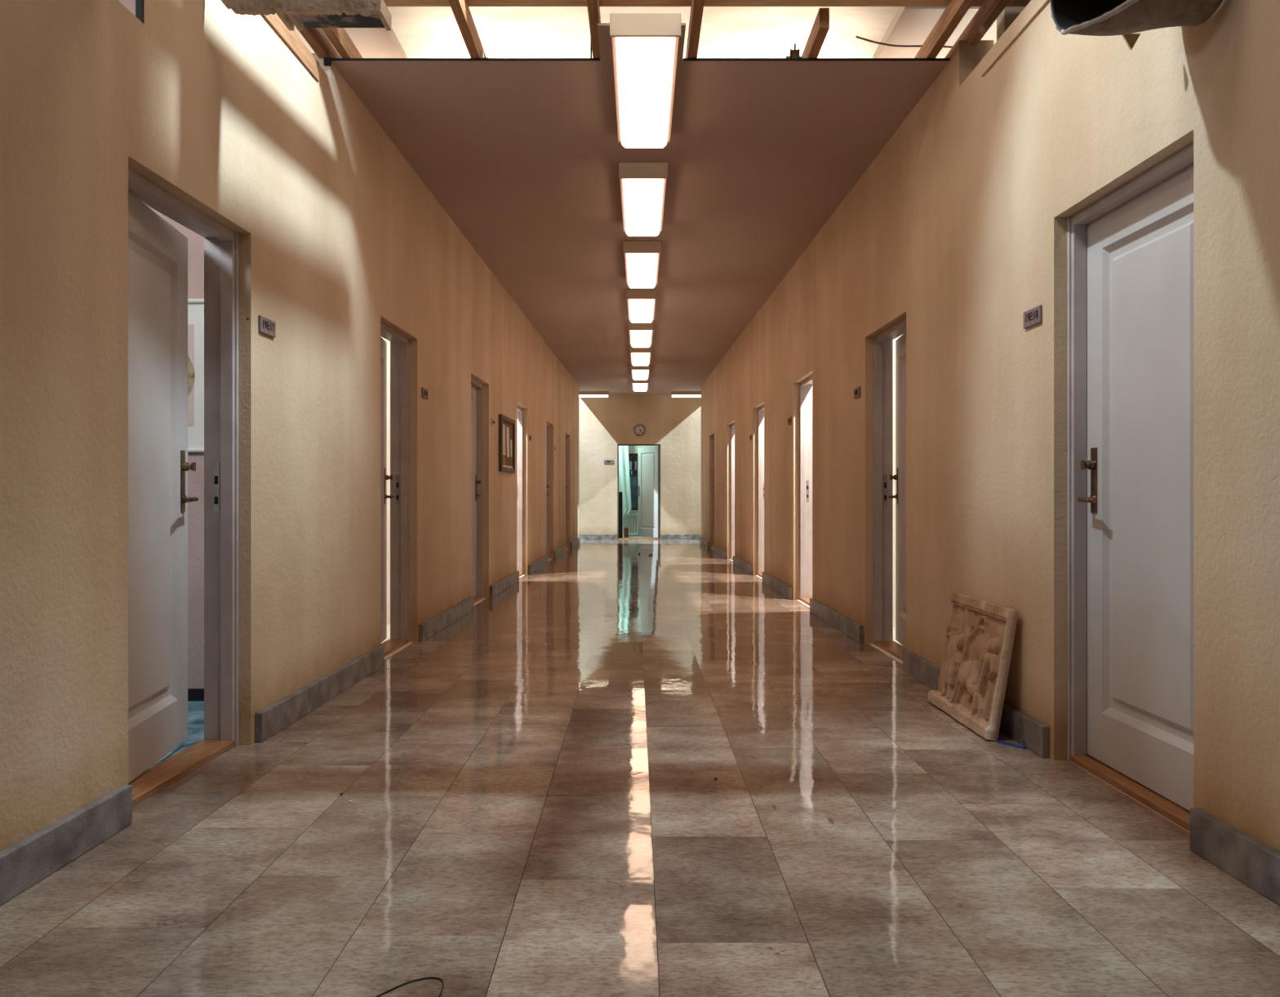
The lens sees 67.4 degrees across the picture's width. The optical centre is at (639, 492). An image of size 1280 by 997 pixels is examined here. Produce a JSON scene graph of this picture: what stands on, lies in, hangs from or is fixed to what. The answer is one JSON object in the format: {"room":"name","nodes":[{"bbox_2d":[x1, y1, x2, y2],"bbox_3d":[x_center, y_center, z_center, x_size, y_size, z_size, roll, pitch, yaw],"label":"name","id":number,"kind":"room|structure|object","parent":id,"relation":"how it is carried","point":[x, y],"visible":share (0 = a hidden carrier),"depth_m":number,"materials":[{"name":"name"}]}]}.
{"room":"building corridor","nodes":[
{"label":"building corridor","id":0,"kind":"room"},
{"bbox_2d":[118,0,204,688],"bbox_3d":[-3.096,-1.970,2.520,2.707,6.000,4.640,0,0,0],"label":"wall","id":1,"kind":"structure","parent":0,"point":[195,241],"depth_m":4.74,"materials":[{"name":"white paint"}]},
{"bbox_2d":[187,298,204,452],"bbox_3d":[-2.430,-0.578,4.725,0.600,0.756,0.022,0,0,0],"label":"chart","id":2,"kind":"object","parent":1,"relation":"attached to","point":[195,306],"visible":0.14,"depth_m":4.73,"materials":[{"name":"white paper"}]},
{"bbox_2d":[187,324,193,426],"bbox_3d":[-2.430,-0.580,4.731,0.460,0.500,0.002,0,0,0],"label":"print","id":3,"kind":"object","parent":2,"relation":"attached to","point":[190,326],"depth_m":4.73},
{"bbox_2d":[187,688,204,701],"bbox_3d":[-3.071,0.998,4.732,2.657,0.065,0.015,0,0,0],"label":"baseboard","id":4,"kind":"structure","parent":1,"relation":"attached to","point":[193,694],"depth_m":4.72,"materials":[{"name":"black paint"}]},
{"bbox_2d":[132,701,235,807],"bbox_3d":[-3.064,1.047,2.520,2.872,0.046,4.440,0,0,0],"label":"floor","id":5,"kind":"structure","parent":0,"point":[195,708],"depth_m":4.14,"materials":[{"name":"blue tile"}]},
{"bbox_2d":[0,0,578,851],"bbox_3d":[-1.545,-0.600,10.000,0.170,3.260,19.408,0,0,1],"label":"wall","id":6,"kind":"structure","parent":0,"point":[340,237],"depth_m":3.92,"materials":[{"name":"beige paint"}]},
{"bbox_2d":[135,0,144,23],"bbox_3d":[-1.616,-1.805,3.103,0.020,0.570,0.015,0,0,0],"label":"trim","id":7,"kind":"structure","parent":6,"relation":"attached to","point":[140,4],"depth_m":3.10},
{"bbox_2d":[128,167,238,806],"bbox_3d":[-1.758,-0.015,3.473,0.234,2.090,0.905,0,0,0],"label":"door","id":8,"kind":"structure","parent":6,"relation":"in","point":[158,465],"depth_m":3.70,"materials":[{"name":"paint"}]},
{"bbox_2d":[257,315,275,337],"bbox_3d":[-1.582,-0.705,4.074,0.011,0.068,0.158,0,0,1],"label":"room sign","id":9,"kind":"object","parent":6,"relation":"attached to","point":[267,326],"visible":1,"depth_m":4.06,"materials":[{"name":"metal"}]},
{"bbox_2d":[0,537,580,905],"bbox_3d":[-1.445,0.969,10.000,0.030,0.122,19.405,0,0,1],"label":"baseboard","id":10,"kind":"structure","parent":6,"relation":"attached to","point":[28,861],"depth_m":2.91,"materials":[{"name":"grey stone"}]},
{"bbox_2d":[262,13,319,81],"bbox_3d":[-1.585,-2.050,3.910,0.012,0.090,1.540,0,0,1],"label":"trim","id":11,"kind":"structure","parent":6,"relation":"attached to","point":[293,42],"depth_m":4.38,"materials":[{"name":"brown wood"}]},
{"bbox_2d":[298,23,340,58],"bbox_3d":[-1.605,-2.252,4.195,0.048,0.099,2.110,0,0,0],"label":"joist","id":12,"kind":"object","parent":6,"relation":"on","point":[315,37],"visible":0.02,"depth_m":4.76,"materials":[{"name":"brown wood"}]},
{"bbox_2d":[383,0,1031,6],"bbox_3d":[0.000,-2.315,4.480,3.800,0.024,0.140,0,0,0],"label":"ceiling beams","id":13,"kind":"structure","parent":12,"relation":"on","point":[388,2],"depth_m":4.50,"materials":[{"name":"brown wood"}]},
{"bbox_2d":[380,321,409,656],"bbox_3d":[-1.680,-0.015,6.178,0.194,2.090,0.865,0,0,0],"label":"door","id":14,"kind":"structure","parent":6,"relation":"in","point":[399,477],"depth_m":6.57,"materials":[{"name":"paint"}]},
{"bbox_2d":[421,386,428,399],"bbox_3d":[-1.523,-0.705,6.799,0.011,0.068,0.158,0,0,1],"label":"room sign","id":15,"kind":"object","parent":6,"relation":"attached to","point":[424,393],"visible":1,"depth_m":6.78,"materials":[{"name":"metal"}]},
{"bbox_2d":[471,377,484,603],"bbox_3d":[-1.602,-0.015,8.920,0.143,2.090,0.883,0,0,1],"label":"door","id":16,"kind":"structure","parent":6,"relation":"in","point":[477,388],"depth_m":9.30,"materials":[{"name":"paint"}]},
{"bbox_2d":[491,417,495,426],"bbox_3d":[-1.464,-0.705,9.579,0.011,0.068,0.158,0,0,1],"label":"room sign","id":17,"kind":"object","parent":6,"relation":"attached to","point":[493,420],"visible":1,"depth_m":9.56,"materials":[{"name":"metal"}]},
{"bbox_2d":[498,413,515,472],"bbox_3d":[-1.434,-0.520,10.375,0.035,0.590,0.911,0,0,1],"label":"bulletin board","id":18,"kind":"object","parent":6,"relation":"attached to","point":[509,461],"visible":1,"depth_m":10.33,"materials":[{"name":"brown wood"}]},
{"bbox_2d":[502,423,505,455],"bbox_3d":[-1.438,-0.562,10.140,0.007,0.325,0.200,0,0,1],"label":"paper sheet","id":19,"kind":"object","parent":18,"relation":"attached to","point":[504,425],"visible":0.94,"depth_m":10.16,"materials":[{"name":"white paper"}]},
{"bbox_2d":[506,426,509,457],"bbox_3d":[-1.432,-0.552,10.420,0.007,0.325,0.180,0,0,1],"label":"paper sheet","id":20,"kind":"object","parent":18,"relation":"attached to","point":[507,428],"visible":1,"depth_m":10.42,"materials":[{"name":"white paper"}]},
{"bbox_2d":[510,439,512,457],"bbox_3d":[-1.427,-0.495,10.650,0.007,0.190,0.100,0,0,1],"label":"paper sheet","id":21,"kind":"object","parent":18,"relation":"attached to","point":[510,439],"visible":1,"depth_m":10.65,"materials":[{"name":"white paper"}]},
{"bbox_2d":[516,404,523,576],"bbox_3d":[-1.930,-0.015,11.635,0.929,2.090,0.870,0,0,0],"label":"door","id":22,"kind":"structure","parent":6,"relation":"in","point":[519,410],"depth_m":12.03,"materials":[{"name":"paint"}]},
{"bbox_2d":[546,423,550,559],"bbox_3d":[-1.481,-0.015,14.550,0.143,2.090,0.903,0,0,1],"label":"door","id":23,"kind":"structure","parent":6,"relation":"in","point":[548,425],"depth_m":14.96,"materials":[{"name":"paint"}]},
{"bbox_2d":[565,435,567,544],"bbox_3d":[-1.421,-0.015,17.350,0.143,2.090,0.903,0,0,1],"label":"door","id":24,"kind":"structure","parent":6,"relation":"in","point":[566,435],"depth_m":17.76,"materials":[{"name":"paint"}]},
{"bbox_2d":[293,25,407,624],"bbox_3d":[-2.925,-0.750,9.890,3.150,3.560,19.380,0,0,0],"label":"wall","id":25,"kind":"structure","parent":0,"point":[371,42],"depth_m":5.38,"materials":[{"name":"white paint"}]},
{"bbox_2d":[381,548,568,659],"bbox_3d":[-2.891,1.048,12.240,3.219,0.044,14.680,0,0,0],"label":"floor","id":26,"kind":"structure","parent":0,"point":[481,600],"depth_m":6.67,"materials":[{"name":"brown wood"}]},
{"bbox_2d":[622,536,657,537],"bbox_3d":[0.000,1.050,22.320,3.400,0.040,1.400,0,0,0],"label":"floor","id":27,"kind":"structure","parent":0,"point":[623,536],"depth_m":22.14,"materials":[{"name":"white paint"}]},
{"bbox_2d":[618,491,622,537],"bbox_3d":[-0.677,0.502,22.000,0.545,1.055,0.600,0,0,0],"label":"base cabinet","id":28,"kind":"object","parent":27,"relation":"on","point":[620,493],"visible":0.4,"depth_m":21.70,"materials":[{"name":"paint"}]},
{"bbox_2d":[623,528,628,537],"bbox_3d":[-0.320,0.922,22.350,0.110,0.215,0.150,0,0,0],"label":"wooden crate","id":29,"kind":"object","parent":27,"relation":"on","point":[625,530],"visible":1,"depth_m":22.28,"materials":[{"name":"brown wood"}]},
{"bbox_2d":[0,539,1279,996],"bbox_3d":[0.030,1.030,9.729,3.681,0.001,23.783,0,0,0],"label":"floor","id":30,"kind":"structure","parent":0,"point":[537,807],"depth_m":2.82,"materials":[{"name":"tile"}]},
{"bbox_2d":[374,976,444,996],"bbox_3d":[-0.438,1.028,1.937,0.188,0.003,0.167,0,0,40],"label":"wire","id":31,"kind":"object","parent":30,"relation":"on","point":[439,978],"visible":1,"depth_m":2.01,"materials":[{"name":"rubber"}]},
{"bbox_2d":[927,591,1018,741],"bbox_3d":[1.492,0.755,4.360,0.142,0.547,0.764,0,0,-1],"label":"relief","id":32,"kind":"object","parent":30,"relation":"on","point":[972,681],"visible":1,"depth_m":4.24,"materials":[{"name":"stone"}]},
{"bbox_2d":[996,739,1026,748],"bbox_3d":[1.518,1.012,3.917,0.018,0.034,0.126,0,0,-34],"label":"strap","id":33,"kind":"object","parent":30,"relation":"on","point":[1023,740],"visible":1,"depth_m":3.90,"materials":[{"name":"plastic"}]},
{"bbox_2d":[578,394,701,539],"bbox_3d":[0.000,-0.620,21.370,16.000,3.300,0.140,0,0,0],"label":"wall","id":34,"kind":"structure","parent":0,"point":[674,424],"depth_m":21.30,"materials":[{"name":"beige paint"}]},
{"bbox_2d":[604,459,613,463],"bbox_3d":[-0.695,-0.695,21.294,0.210,0.080,0.012,0,0,0],"label":"room sign","id":35,"kind":"object","parent":34,"relation":"attached to","point":[606,461],"visible":1,"depth_m":21.29,"materials":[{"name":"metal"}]},
{"bbox_2d":[634,424,644,435],"bbox_3d":[-0.008,-1.392,21.281,0.250,0.250,0.038,0,0,0],"label":"wall clock","id":36,"kind":"object","parent":34,"relation":"attached to","point":[639,429],"visible":1,"depth_m":21.28,"materials":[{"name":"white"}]},
{"bbox_2d":[578,533,701,539],"bbox_3d":[0.000,0.973,21.285,16.000,0.115,0.030,0,0,0],"label":"baseboard","id":37,"kind":"structure","parent":34,"relation":"attached to","point":[583,536],"depth_m":21.27,"materials":[{"name":"grey stone"}]},
{"bbox_2d":[622,445,657,536],"bbox_3d":[0.000,-0.400,22.230,3.400,2.860,1.580,0,0,0],"label":"wall","id":38,"kind":"structure","parent":0,"point":[632,449],"depth_m":22.90,"materials":[{"name":"white paint"}]},
{"bbox_2d":[618,445,631,516],"bbox_3d":[-0.497,-0.410,22.700,0.605,2.221,0.064,0,0,0],"label":"curtain","id":39,"kind":"object","parent":38,"relation":"hanging from","point":[624,461],"visible":0.5,"depth_m":22.69,"materials":[{"name":"white fabric"}]},
{"bbox_2d":[622,512,637,534],"bbox_3d":[-0.015,0.730,22.825,0.809,0.520,0.050,0,0,0],"label":"radiator","id":40,"kind":"object","parent":38,"relation":"attached to","point":[628,514],"visible":0.23,"depth_m":22.81,"materials":[{"name":"metal"}]},
{"bbox_2d":[628,453,637,510],"bbox_3d":[0.125,-0.265,22.960,0.850,1.350,0.060,0,0,0],"label":"window","id":41,"kind":"structure","parent":38,"relation":"in","point":[633,458],"depth_m":22.95,"materials":[{"name":"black glass"}]},
{"bbox_2d":[617,444,660,539],"bbox_3d":[-0.022,-0.015,21.740,0.955,2.130,0.884,0,0,0],"label":"door","id":42,"kind":"structure","parent":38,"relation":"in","point":[648,494],"depth_m":21.70,"materials":[{"name":"white wood"}]},
{"bbox_2d":[331,22,962,394],"bbox_3d":[0.045,-2.196,12.900,3.230,0.012,16.800,0,0,0],"label":"ceiling","id":43,"kind":"structure","parent":0,"point":[523,157],"depth_m":6.55,"materials":[{"name":"paint"}]},
{"bbox_2d":[320,27,362,57],"bbox_3d":[-1.490,-2.252,4.275,0.048,0.099,1.950,0,0,0],"label":"joist","id":44,"kind":"object","parent":43,"relation":"on","point":[339,37],"visible":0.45,"depth_m":4.75,"materials":[{"name":"brown wood"}]},
{"bbox_2d":[221,0,391,31],"bbox_3d":[-1.265,-1.978,3.590,0.640,0.454,0.180,0,0,0],"label":"chunk","id":45,"kind":"object","parent":44,"relation":"hanging from","point":[311,13],"visible":1,"depth_m":3.51,"materials":[{"name":"grey concrete"}]},
{"bbox_2d":[448,0,486,57],"bbox_3d":[-0.835,-2.252,3.925,0.048,0.099,2.650,0,0,0],"label":"joist","id":46,"kind":"object","parent":43,"relation":"on","point":[460,9],"visible":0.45,"depth_m":4.58,"materials":[{"name":"brown wood"}]},
{"bbox_2d":[480,50,484,57],"bbox_3d":[-0.795,-2.227,4.910,0.040,0.050,0.040,0,0,0],"label":"metal clamp","id":47,"kind":"object","parent":46,"relation":"attached to","point":[482,51],"visible":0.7,"depth_m":4.89,"materials":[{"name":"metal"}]},
{"bbox_2d":[386,6,590,57],"bbox_3d":[-1.455,-2.900,6.010,2.290,1.380,0.020,0,0,0],"label":"skylight","id":48,"kind":"object","parent":43,"relation":"on","point":[422,32],"visible":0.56,"depth_m":6.00,"materials":[{"name":"white glass"}]},
{"bbox_2d":[578,391,608,397],"bbox_3d":[-1.030,-2.127,20.750,0.700,0.125,0.100,0,0,0],"label":"lamp","id":49,"kind":"object","parent":43,"relation":"attached to","point":[581,393],"visible":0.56,"depth_m":20.70,"materials":[{"name":"white plastic"}]},
{"bbox_2d":[578,395,608,397],"bbox_3d":[-1.030,-2.090,20.740,0.680,0.052,0.052,0,0,0],"label":"diffuser","id":50,"kind":"object","parent":49,"relation":"attached to","point":[580,396],"depth_m":20.72,"materials":[{"name":"white plastic"}]},
{"bbox_2d":[586,0,600,58],"bbox_3d":[-0.215,-2.252,3.925,0.048,0.099,2.650,0,0,0],"label":"joist","id":51,"kind":"object","parent":43,"relation":"on","point":[593,8],"visible":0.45,"depth_m":4.52,"materials":[{"name":"brown wood"}]},
{"bbox_2d":[323,57,950,66],"bbox_3d":[-0.007,-2.183,4.862,3.185,0.036,0.015,0,0,0],"label":"trim","id":52,"kind":"structure","parent":43,"relation":"attached to","point":[326,61],"depth_m":4.86,"materials":[{"name":"brown wood"}]},
{"bbox_2d":[629,346,651,365],"bbox_3d":[0.010,-2.131,14.990,0.326,0.117,1.420,0,0,0],"label":"ceiling lamp","id":53,"kind":"object","parent":43,"relation":"attached to","point":[638,356],"visible":0.96,"depth_m":14.57,"materials":[{"name":"plastic"}]},
{"bbox_2d":[631,352,649,365],"bbox_3d":[0.010,-2.094,15.000,0.280,0.044,1.340,0,0,0],"label":"diffuser","id":54,"kind":"object","parent":53,"relation":"attached to","point":[637,358],"depth_m":14.93,"materials":[{"name":"white plastic"}]},
{"bbox_2d":[631,363,649,380],"bbox_3d":[0.007,-2.131,16.970,0.326,0.117,1.420,0,0,0],"label":"ceiling lamp","id":55,"kind":"object","parent":43,"relation":"attached to","point":[638,372],"visible":0.98,"depth_m":16.55,"materials":[{"name":"plastic"}]},
{"bbox_2d":[632,369,648,380],"bbox_3d":[0.007,-2.094,16.980,0.280,0.044,1.340,0,0,0],"label":"diffuser","id":56,"kind":"object","parent":55,"relation":"attached to","point":[637,375],"depth_m":16.89,"materials":[{"name":"white plastic"}]},
{"bbox_2d":[631,377,648,391],"bbox_3d":[0.004,-2.131,18.950,0.326,0.117,1.420,0,0,0],"label":"ceiling lamp","id":57,"kind":"object","parent":43,"relation":"attached to","point":[637,385],"visible":0.79,"depth_m":18.56,"materials":[{"name":"plastic"}]},
{"bbox_2d":[632,382,647,391],"bbox_3d":[0.004,-2.094,18.960,0.280,0.044,1.340,0,0,0],"label":"diffuser","id":58,"kind":"object","parent":57,"relation":"attached to","point":[637,387],"depth_m":18.85,"materials":[{"name":"white plastic"}]},
{"bbox_2d":[626,288,656,323],"bbox_3d":[0.016,-2.131,11.030,0.326,0.117,1.420,0,0,0],"label":"ceiling lamp","id":59,"kind":"object","parent":43,"relation":"attached to","point":[641,303],"visible":1,"depth_m":10.63,"materials":[{"name":"plastic"}]},
{"bbox_2d":[628,298,653,323],"bbox_3d":[0.016,-2.094,11.040,0.280,0.044,1.340,0,0,0],"label":"diffuser","id":60,"kind":"object","parent":59,"relation":"attached to","point":[640,310],"depth_m":10.95,"materials":[{"name":"white plastic"}]},
{"bbox_2d":[628,322,653,347],"bbox_3d":[0.013,-2.131,13.010,0.326,0.117,1.420,0,0,0],"label":"ceiling lamp","id":61,"kind":"object","parent":43,"relation":"attached to","point":[641,335],"visible":0.99,"depth_m":12.61,"materials":[{"name":"plastic"}]},
{"bbox_2d":[630,330,651,347],"bbox_3d":[0.013,-2.094,13.020,0.280,0.044,1.340,0,0,0],"label":"diffuser","id":62,"kind":"object","parent":61,"relation":"attached to","point":[638,339],"depth_m":12.94,"materials":[{"name":"white plastic"}]},
{"bbox_2d":[623,240,661,288],"bbox_3d":[0.019,-2.131,9.050,0.326,0.117,1.420,0,0,0],"label":"ceiling lamp","id":63,"kind":"object","parent":43,"relation":"attached to","point":[642,258],"visible":1,"depth_m":8.68,"materials":[{"name":"plastic"}]},
{"bbox_2d":[626,253,657,288],"bbox_3d":[0.019,-2.094,9.060,0.280,0.044,1.340,0,0,0],"label":"diffuser","id":64,"kind":"object","parent":63,"relation":"attached to","point":[642,268],"depth_m":8.95,"materials":[{"name":"white plastic"}]},
{"bbox_2d":[618,162,667,235],"bbox_3d":[0.022,-2.131,7.070,0.326,0.117,1.420,0,0,0],"label":"ceiling lamp","id":65,"kind":"object","parent":43,"relation":"attached to","point":[642,184],"visible":1,"depth_m":6.73,"materials":[{"name":"plastic"}]},
{"bbox_2d":[622,178,663,235],"bbox_3d":[0.022,-2.094,7.080,0.280,0.044,1.340,0,0,0],"label":"diffuser","id":66,"kind":"object","parent":65,"relation":"attached to","point":[642,198],"depth_m":6.98,"materials":[{"name":"white plastic"}]},
{"bbox_2d":[609,13,680,147],"bbox_3d":[0.025,-2.131,5.090,0.326,0.117,1.420,0,0,0],"label":"ceiling lamp","id":67,"kind":"object","parent":43,"relation":"attached to","point":[645,46],"visible":1,"depth_m":4.77,"materials":[{"name":"plastic"}]},
{"bbox_2d":[615,37,675,147],"bbox_3d":[0.025,-2.094,5.100,0.280,0.044,1.340,0,0,0],"label":"diffuser","id":68,"kind":"object","parent":67,"relation":"attached to","point":[645,67],"depth_m":4.96,"materials":[{"name":"white plastic"}]},
{"bbox_2d":[671,391,701,397],"bbox_3d":[1.030,-2.127,20.750,0.700,0.125,0.100,0,0,0],"label":"lamp","id":69,"kind":"object","parent":43,"relation":"attached to","point":[674,393],"visible":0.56,"depth_m":20.70,"materials":[{"name":"white plastic"}]},
{"bbox_2d":[671,395,701,397],"bbox_3d":[1.030,-2.090,20.740,0.680,0.052,0.052,0,0,0],"label":"diffuser","id":70,"kind":"object","parent":69,"relation":"attached to","point":[673,396],"depth_m":20.72,"materials":[{"name":"white plastic"}]},
{"bbox_2d":[685,0,704,57],"bbox_3d":[0.265,-2.252,3.925,0.048,0.099,2.650,0,0,0],"label":"joist","id":71,"kind":"object","parent":43,"relation":"on","point":[697,6],"visible":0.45,"depth_m":4.57,"materials":[{"name":"brown wood"}]},
{"bbox_2d":[591,6,899,58],"bbox_3d":[1.150,-2.900,6.010,2.900,1.380,0.020,0,0,0],"label":"skylight","id":72,"kind":"object","parent":43,"relation":"on","point":[726,32],"visible":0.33,"depth_m":6.00,"materials":[{"name":"white glass"}]},
{"bbox_2d":[786,43,802,57],"bbox_3d":[0.792,-2.259,4.904,0.083,0.113,0.066,0,0,-42],"label":"metal bracket","id":73,"kind":"object","parent":43,"relation":"attached to","point":[794,53],"visible":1,"depth_m":4.88,"materials":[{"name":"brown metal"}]},
{"bbox_2d":[801,8,829,57],"bbox_3d":[0.875,-2.252,4.902,0.048,0.099,0.695,0,0,0],"label":"joist","id":74,"kind":"object","parent":43,"relation":"on","point":[820,29],"visible":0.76,"depth_m":4.67,"materials":[{"name":"brown wood"}]},
{"bbox_2d":[914,0,974,57],"bbox_3d":[1.475,-2.252,3.925,0.048,0.099,2.650,0,0,0],"label":"joist","id":75,"kind":"object","parent":43,"relation":"on","point":[955,11],"visible":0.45,"depth_m":4.61,"materials":[{"name":"brown wood"}]},
{"bbox_2d":[855,35,952,48],"bbox_3d":[1.440,-2.342,5.021,0.622,0.096,0.037,0,0,2],"label":"cable","id":76,"kind":"object","parent":75,"relation":"on","point":[856,37],"visible":0.62,"depth_m":5.03,"materials":[{"name":"black rubber"}]},
{"bbox_2d":[872,6,1025,626],"bbox_3d":[2.925,-0.750,9.890,3.150,3.560,19.380,0,0,0],"label":"wall","id":77,"kind":"structure","parent":0,"point":[910,25],"depth_m":5.14,"materials":[{"name":"white paint"}]},
{"bbox_2d":[711,547,1189,831],"bbox_3d":[2.891,1.048,9.940,3.219,0.044,19.280,0,0,0],"label":"floor","id":78,"kind":"structure","parent":0,"point":[798,600],"depth_m":6.12,"materials":[{"name":"brown wood"}]},
{"bbox_2d":[701,0,1279,851],"bbox_3d":[1.545,-0.600,10.000,0.170,3.260,19.408,0,0,-1],"label":"wall","id":79,"kind":"structure","parent":0,"point":[956,228],"depth_m":4.01,"materials":[{"name":"beige paint"}]},
{"bbox_2d":[711,435,714,547],"bbox_3d":[1.419,-0.015,17.400,0.143,2.090,0.903,0,0,-1],"label":"door","id":80,"kind":"structure","parent":79,"relation":"in","point":[713,437],"depth_m":17.81,"materials":[{"name":"paint"}]},
{"bbox_2d":[730,422,734,559],"bbox_3d":[1.915,-0.015,14.420,1.021,2.090,0.960,0,0,0],"label":"door","id":81,"kind":"structure","parent":79,"relation":"in","point":[732,426],"depth_m":14.86,"materials":[{"name":"paint"}]},
{"bbox_2d":[757,404,764,577],"bbox_3d":[1.947,-0.015,11.550,0.960,2.090,0.900,0,0,0],"label":"door","id":82,"kind":"structure","parent":79,"relation":"in","point":[760,410],"depth_m":11.96,"materials":[{"name":"paint"}]},
{"bbox_2d":[787,417,791,425],"bbox_3d":[1.467,-0.705,9.409,0.011,0.068,0.158,0,0,-1],"label":"room sign","id":83,"kind":"object","parent":79,"relation":"attached to","point":[789,420],"visible":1,"depth_m":9.38,"materials":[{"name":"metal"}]},
{"bbox_2d":[799,375,812,605],"bbox_3d":[2.006,-0.015,8.780,0.960,2.090,0.900,0,0,0],"label":"door","id":84,"kind":"structure","parent":79,"relation":"in","point":[806,385],"depth_m":9.21,"materials":[{"name":"paint"}]},
{"bbox_2d":[853,386,860,398],"bbox_3d":[1.524,-0.705,6.739,0.011,0.068,0.158,0,0,-1],"label":"room sign","id":85,"kind":"object","parent":79,"relation":"attached to","point":[857,390],"visible":1,"depth_m":6.72,"materials":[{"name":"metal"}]},
{"bbox_2d":[872,317,906,660],"bbox_3d":[1.679,-0.015,6.072,0.190,2.090,0.935,0,0,0],"label":"door","id":86,"kind":"structure","parent":79,"relation":"in","point":[883,477],"depth_m":6.50,"materials":[{"name":"paint"}]},
{"bbox_2d":[945,0,1010,57],"bbox_3d":[1.635,-2.252,3.925,0.048,0.099,2.650,0,0,0],"label":"joist","id":87,"kind":"object","parent":79,"relation":"on","point":[989,11],"visible":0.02,"depth_m":4.55,"materials":[{"name":"brown wood"}]},
{"bbox_2d":[699,537,1279,905],"bbox_3d":[1.445,0.969,10.000,0.030,0.122,19.405,0,0,-1],"label":"baseboard","id":88,"kind":"structure","parent":79,"relation":"attached to","point":[1251,861],"depth_m":2.75,"materials":[{"name":"grey stone"}]},
{"bbox_2d":[980,0,1049,76],"bbox_3d":[1.590,-1.952,3.685,0.012,0.075,1.470,0,0,-1],"label":"trim","id":89,"kind":"structure","parent":79,"relation":"attached to","point":[1033,7],"depth_m":4.07,"materials":[{"name":"beige wood"}]},
{"bbox_2d":[1023,305,1042,328],"bbox_3d":[1.586,-0.710,3.879,0.011,0.068,0.158,0,0,-1],"label":"room sign","id":90,"kind":"object","parent":79,"relation":"attached to","point":[1033,317],"visible":1,"depth_m":3.86,"materials":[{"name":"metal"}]},
{"bbox_2d":[1066,142,1193,831],"bbox_3d":[1.724,-0.015,3.250,0.143,2.090,0.903,0,0,-1],"label":"door","id":91,"kind":"structure","parent":79,"relation":"in","point":[1130,252],"depth_m":3.35,"materials":[{"name":"paint"}]},
{"bbox_2d":[1050,0,1222,50],"bbox_3d":[1.441,-1.452,2.738,0.424,0.262,0.325,0,0,2],"label":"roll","id":92,"kind":"object","parent":79,"relation":"attached to","point":[1125,18],"visible":1,"depth_m":2.73,"materials":[{"name":"black plastic"}]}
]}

